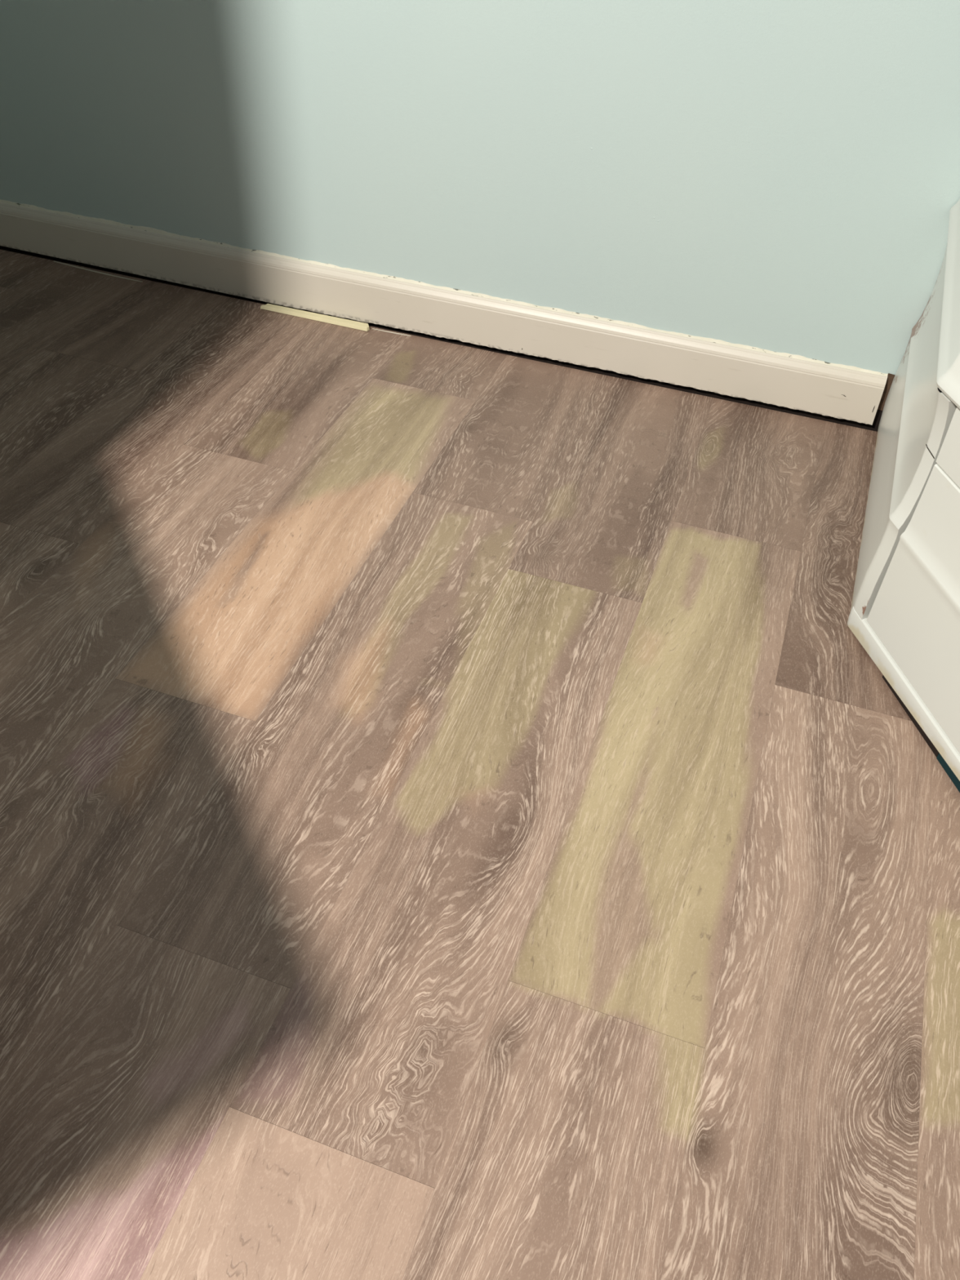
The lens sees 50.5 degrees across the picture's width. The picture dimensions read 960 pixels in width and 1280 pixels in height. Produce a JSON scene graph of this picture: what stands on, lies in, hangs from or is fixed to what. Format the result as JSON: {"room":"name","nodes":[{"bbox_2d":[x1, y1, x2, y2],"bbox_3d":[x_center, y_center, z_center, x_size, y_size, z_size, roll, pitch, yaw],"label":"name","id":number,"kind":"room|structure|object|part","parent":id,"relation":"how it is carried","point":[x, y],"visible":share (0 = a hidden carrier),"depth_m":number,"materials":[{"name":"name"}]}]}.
{"room":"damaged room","nodes":[
{"label":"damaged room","id":0,"kind":"room"},
{"bbox_2d":[0,248,959,1279],"bbox_3d":[-0.277,0.494,1.096,3.690,0.064,3.255,15,45,12],"label":"floor","id":1,"kind":"structure","parent":0,"point":[464,815],"depth_m":1.32,"materials":[{"name":"brown wood"}]},
{"bbox_2d":[53,261,142,282],"bbox_3d":[-0.915,-0.880,2.430,0.252,0.002,0.005,17,46,14],"label":"scrap","id":2,"kind":"object","parent":1,"relation":"on","point":[54,261],"visible":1,"depth_m":2.43,"materials":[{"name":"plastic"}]},
{"bbox_2d":[260,303,369,331],"bbox_3d":[-0.374,-0.733,2.304,0.270,0.009,0.020,15,45,12],"label":"wood shim","id":3,"kind":"object","parent":1,"relation":"on","point":[305,314],"visible":1,"depth_m":2.30,"materials":[{"name":"beige wood"}]},
{"bbox_2d":[372,328,411,336],"bbox_3d":[-0.197,-0.688,2.272,0.093,0.002,0.003,13,45,11],"label":"scrap","id":4,"kind":"object","parent":1,"relation":"on","point":[372,328],"visible":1,"depth_m":2.27,"materials":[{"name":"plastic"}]},
{"bbox_2d":[847,199,959,792],"bbox_3d":[0.928,-0.084,1.293,0.769,0.584,1.431,15,45,12],"label":"dresser","id":5,"kind":"object","parent":1,"relation":"on","point":[904,613],"visible":1,"depth_m":1.46,"materials":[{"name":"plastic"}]},
{"bbox_3d":[0.697,0.274,1.296,0.030,0.048,0.931,-7,45,-10],"label":"rail","id":6,"kind":"part","parent":5,"relation":"part of","materials":[{"name":"white wood"}]},
{"bbox_3d":[0.703,0.171,1.166,0.019,0.291,0.889,-7,45,-10],"label":"panel","id":7,"kind":"part","parent":5,"relation":"part of","materials":[{"name":"white wood"}]},
{"bbox_3d":[0.713,0.033,1.032,0.014,0.092,0.889,-7,45,-10],"label":"panel","id":8,"kind":"part","parent":5,"relation":"part of","materials":[{"name":"white wood"}]},
{"bbox_3d":[0.737,-0.276,1.173,0.279,0.156,1.507,2,44,-1],"label":"lid","id":9,"kind":"part","parent":5,"relation":"part of","materials":[{"name":"white wood"}]},
{"bbox_2d":[0,0,959,430],"bbox_3d":[0.335,-1.570,1.319,3.690,2.764,0.130,15,45,12],"label":"wall","id":10,"kind":"structure","parent":0,"point":[775,175],"depth_m":1.96,"materials":[{"name":"teal paint"}]},
{"bbox_2d":[0,200,888,425],"bbox_3d":[-0.341,-0.786,2.278,2.412,0.117,0.017,15,45,12],"label":"baseboard","id":11,"kind":"structure","parent":10,"relation":"attached to","point":[792,381],"depth_m":2.21,"materials":[{"name":"beige paint"}]}
]}

